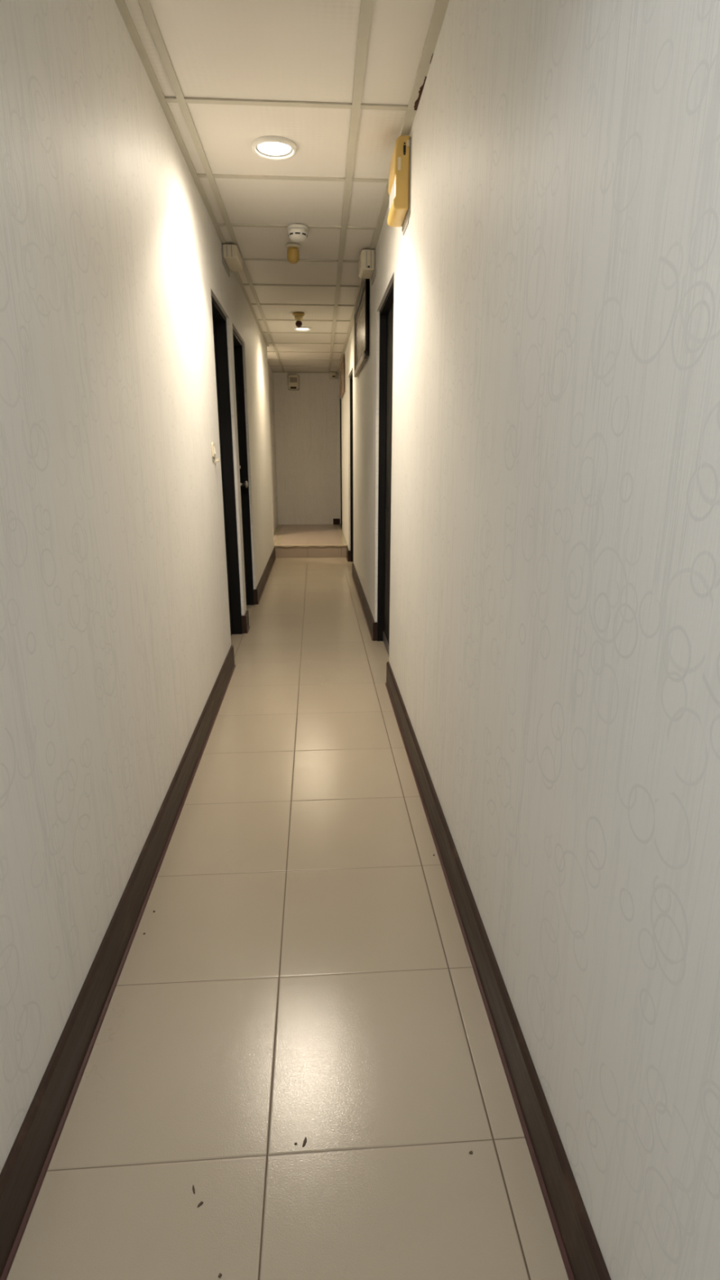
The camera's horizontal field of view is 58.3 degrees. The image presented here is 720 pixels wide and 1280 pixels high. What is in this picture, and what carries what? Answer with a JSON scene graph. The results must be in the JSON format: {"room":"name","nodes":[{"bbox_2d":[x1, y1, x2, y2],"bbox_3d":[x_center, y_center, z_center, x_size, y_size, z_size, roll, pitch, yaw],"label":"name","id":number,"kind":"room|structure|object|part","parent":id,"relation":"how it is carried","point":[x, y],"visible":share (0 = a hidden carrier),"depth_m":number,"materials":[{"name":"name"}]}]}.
{"room":"corridor","nodes":[
{"label":"corridor","id":0,"kind":"room"},
{"bbox_2d":[0,0,274,1173],"bbox_3d":[-0.753,-0.701,2.509,0.160,2.307,10.100,-1,16,-4],"label":"wall","id":1,"kind":"structure","parent":0,"point":[115,636],"depth_m":1.44,"materials":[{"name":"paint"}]},
{"bbox_2d":[0,547,275,1279],"bbox_3d":[-0.677,0.354,2.790,0.049,0.124,10.047,-1,16,-4],"label":"baseboard","id":2,"kind":"structure","parent":1,"relation":"attached to","point":[23,1173],"depth_m":1.32,"materials":[{"name":"brown wood"}]},
{"bbox_2d":[211,442,216,457],"bbox_3d":[-0.711,-0.927,3.151,0.016,0.068,0.072,-1,16,-4],"label":"light switch","id":3,"kind":"object","parent":1,"relation":"attached to","point":[213,445],"visible":1,"depth_m":3.12,"materials":[{"name":"beige plastic"}]},
{"bbox_2d":[213,455,219,463],"bbox_3d":[-0.712,-0.896,3.212,0.021,0.040,0.034,-1,16,-4],"label":"wall hook","id":4,"kind":"object","parent":1,"relation":"attached to","point":[215,458],"visible":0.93,"depth_m":3.20,"materials":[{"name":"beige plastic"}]},
{"bbox_2d":[211,295,242,635],"bbox_3d":[-0.847,-0.890,3.796,0.137,1.960,0.713,-1,16,-4],"label":"door","id":5,"kind":"structure","parent":1,"relation":"in","point":[219,319],"depth_m":4.08,"materials":[{"name":"wood"}]},
{"bbox_2d":[221,242,243,276],"bbox_3d":[-0.737,-2.201,3.748,0.088,0.104,0.292,-1,16,-4],"label":"emergency light","id":6,"kind":"object","parent":1,"relation":"attached to","point":[232,260],"visible":1,"depth_m":3.64,"materials":[{"name":"beige plastic"}]},
{"bbox_3d":[-0.778,-2.200,3.746,0.006,0.104,0.292,-1,16,-4],"label":"plate","id":7,"kind":"part","parent":6,"relation":"part of","materials":[{"name":"white plastic"}]},
{"bbox_2d":[232,328,253,604],"bbox_3d":[-0.904,-1.132,4.639,0.142,1.960,0.736,-1,16,-4],"label":"door","id":8,"kind":"structure","parent":1,"relation":"in","point":[237,344],"depth_m":4.93,"materials":[{"name":"wood"}]},
{"bbox_3d":[-0.887,-1.180,4.899,0.072,0.054,0.054,-1,16,-4],"label":"knob","id":9,"kind":"part","parent":8,"relation":"part of","materials":[{"name":"metal"}]},
{"bbox_2d":[267,363,278,533],"bbox_3d":[-1.930,-2.387,8.387,1.525,2.307,2.460,-1,16,-4],"label":"wall","id":10,"kind":"structure","parent":0,"point":[270,375],"depth_m":9.00,"materials":[{"name":"paint"}]},
{"bbox_2d":[114,0,448,373],"bbox_3d":[-1.041,-2.177,3.296,2.631,0.102,12.700,-1,16,-4],"label":"ceiling","id":11,"kind":"structure","parent":0,"point":[341,81],"depth_m":2.29,"materials":[{"name":"tile"}]},
{"bbox_2d":[251,136,296,159],"bbox_3d":[-0.331,-1.893,2.491,0.172,0.016,0.172,-1,16,-4],"label":"recessed light","id":12,"kind":"object","parent":11,"relation":"in","point":[270,148],"visible":1,"depth_m":2.48,"materials":[{"name":"white plastic"}]},
{"bbox_2d":[257,142,290,155],"bbox_3d":[-0.331,-1.897,2.490,0.127,0.008,0.127,-1,16,-4],"label":"diffuser","id":13,"kind":"object","parent":12,"relation":"attached to","point":[264,148],"depth_m":2.49,"materials":[{"name":"white plastic"}]},
{"bbox_2d":[285,243,300,263],"bbox_3d":[-0.379,-2.186,3.663,0.084,0.091,0.084,-1,16,-4],"label":"ceiling sensor","id":14,"kind":"object","parent":11,"relation":"attached to","point":[293,256],"visible":1,"depth_m":3.64,"materials":[{"name":"beige plastic"}]},
{"bbox_2d":[287,223,307,242],"bbox_3d":[-0.324,-2.115,3.364,0.108,0.064,0.108,-1,16,-4],"label":"smoke detector","id":15,"kind":"object","parent":11,"relation":"attached to","point":[298,233],"visible":1,"depth_m":3.33,"materials":[{"name":"white plastic"}]},
{"bbox_2d":[292,312,304,327],"bbox_3d":[-0.515,-2.684,5.429,0.104,0.108,0.104,-1,16,-4],"label":"ceiling sensor","id":16,"kind":"object","parent":11,"relation":"attached to","point":[298,317],"visible":1,"depth_m":5.40,"materials":[{"name":"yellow plastic"}]},
{"bbox_2d":[293,326,311,331],"bbox_3d":[-0.540,-2.914,6.050,0.168,0.016,0.168,-1,16,-4],"label":"recessed light","id":17,"kind":"object","parent":11,"relation":"in","point":[295,328],"visible":0.94,"depth_m":6.04,"materials":[{"name":"white plastic"}]},
{"bbox_2d":[6,556,568,1279],"bbox_3d":[-1.041,0.145,3.962,2.831,0.120,12.700,-1,16,-4],"label":"floor","id":18,"kind":"structure","parent":0,"point":[301,967],"depth_m":1.35,"materials":[{"name":"tile"}]},
{"bbox_2d":[302,1137,306,1146],"bbox_3d":[-0.098,0.889,1.145,0.006,0.003,0.018,2,16,8],"label":"crumb","id":19,"kind":"object","parent":18,"relation":"on","point":[305,1138],"visible":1,"depth_m":1.14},
{"bbox_2d":[273,524,347,557],"bbox_3d":[-1.345,-1.365,8.746,2.501,0.145,2.412,-1,16,-4],"label":"step","id":20,"kind":"structure","parent":18,"relation":"on","point":[302,540],"depth_m":7.96,"materials":[{"name":"tile"}]},
{"bbox_2d":[272,373,339,524],"bbox_3d":[-1.465,-2.752,9.660,2.631,2.307,0.120,-1,16,-4],"label":"wall","id":21,"kind":"structure","parent":0,"point":[307,430],"depth_m":9.62,"materials":[{"name":"paint"}]},
{"bbox_2d":[288,374,299,390],"bbox_3d":[-0.959,-3.717,9.320,0.162,0.212,0.067,-1,16,-4],"label":"emergency light","id":22,"kind":"object","parent":21,"relation":"attached to","point":[293,380],"visible":1,"depth_m":9.29,"materials":[{"name":"beige plastic"}]},
{"bbox_3d":[-0.957,-3.742,9.289,0.110,0.075,0.016,-1,16,-4],"label":"panel","id":23,"kind":"part","parent":22,"relation":"part of","materials":[{"name":"white plastic"}]},
{"bbox_2d":[329,372,336,378],"bbox_3d":[-0.390,-3.795,9.267,0.095,0.085,0.104,-1,16,-4],"label":"junction box","id":24,"kind":"object","parent":21,"relation":"attached to","point":[332,375],"visible":1,"depth_m":9.22,"materials":[{"name":"beige plastic"}]},
{"bbox_2d":[333,518,339,524],"bbox_3d":[-0.361,-1.816,9.912,0.101,0.085,0.059,-1,16,-4],"label":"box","id":25,"kind":"structure","parent":21,"relation":"attached to","point":[335,521],"depth_m":9.92,"materials":[{"name":"black plastic"}]},
{"bbox_2d":[338,0,719,1279],"bbox_3d":[0.192,-1.044,3.708,0.160,2.307,12.460,-1,16,-4],"label":"wall","id":26,"kind":"structure","parent":0,"point":[554,268],"depth_m":0.92,"materials":[{"name":"paint"}]},
{"bbox_2d":[339,386,342,524],"bbox_3d":[-0.194,-2.613,9.247,0.143,1.981,0.758,-1,16,-4],"label":"door","id":27,"kind":"structure","parent":26,"relation":"in","point":[340,386],"depth_m":9.61,"materials":[{"name":"black wood"}]},
{"bbox_2d":[340,353,345,399],"bbox_3d":[-0.215,-3.220,7.932,0.020,0.410,0.984,-1,16,-4],"label":"framed picture","id":28,"kind":"object","parent":26,"relation":"attached to","point":[343,361],"visible":1,"depth_m":7.73},
{"bbox_3d":[-0.220,-3.217,8.013,0.020,0.360,0.830,-1,16,-4],"label":"rail","id":29,"kind":"part","parent":28,"relation":"part of","materials":[{"name":"brown wood"}]},
{"bbox_2d":[349,371,353,561],"bbox_3d":[-0.011,-1.726,6.709,0.139,1.960,0.838,-1,16,-4],"label":"door","id":30,"kind":"structure","parent":26,"relation":"in","point":[351,375],"depth_m":7.10,"materials":[{"name":"black wood"}]},
{"bbox_2d":[354,278,369,377],"bbox_3d":[0.006,-2.259,4.751,0.026,0.477,1.244,-1,16,-4],"label":"framed picture","id":31,"kind":"object","parent":26,"relation":"attached to","point":[362,315],"visible":0.92,"depth_m":4.58},
{"bbox_3d":[0.001,-2.260,4.831,0.026,0.434,1.090,-1,16,-4],"label":"rail","id":32,"kind":"part","parent":31,"relation":"part of","materials":[{"name":"black wood"}]},
{"bbox_2d":[358,248,375,284],"bbox_3d":[0.040,-2.197,3.804,0.086,0.140,0.212,-1,16,-4],"label":"emergency light","id":33,"kind":"object","parent":26,"relation":"attached to","point":[366,263],"visible":1,"depth_m":3.71,"materials":[{"name":"beige plastic"}]},
{"bbox_3d":[0.080,-2.198,3.807,0.006,0.140,0.212,-1,16,-4],"label":"plate","id":34,"kind":"part","parent":33,"relation":"part of","materials":[{"name":"white plastic"}]},
{"bbox_2d":[377,280,394,656],"bbox_3d":[0.210,-0.827,3.574,0.139,1.960,0.836,-1,16,-4],"label":"door","id":35,"kind":"structure","parent":26,"relation":"in","point":[386,312],"depth_m":3.82,"materials":[{"name":"black wood"}]},
{"bbox_2d":[387,135,411,235],"bbox_3d":[0.147,-1.723,2.466,0.064,0.272,0.201,-1,16,-4],"label":"emergency light","id":36,"kind":"object","parent":26,"relation":"attached to","point":[399,180],"visible":1,"depth_m":2.38,"materials":[{"name":"plastic"}]},
{"bbox_3d":[0.177,-1.720,2.469,0.004,0.265,0.201,-1,16,-4],"label":"plate","id":37,"kind":"part","parent":36,"relation":"part of","materials":[{"name":"plastic"}]},
{"bbox_2d":[346,546,611,1279],"bbox_3d":[0.199,0.338,2.846,0.049,0.124,10.047,-1,16,-4],"label":"baseboard","id":38,"kind":"structure","parent":26,"relation":"attached to","point":[581,1255],"depth_m":1.24,"materials":[{"name":"brown wood"}]}
]}

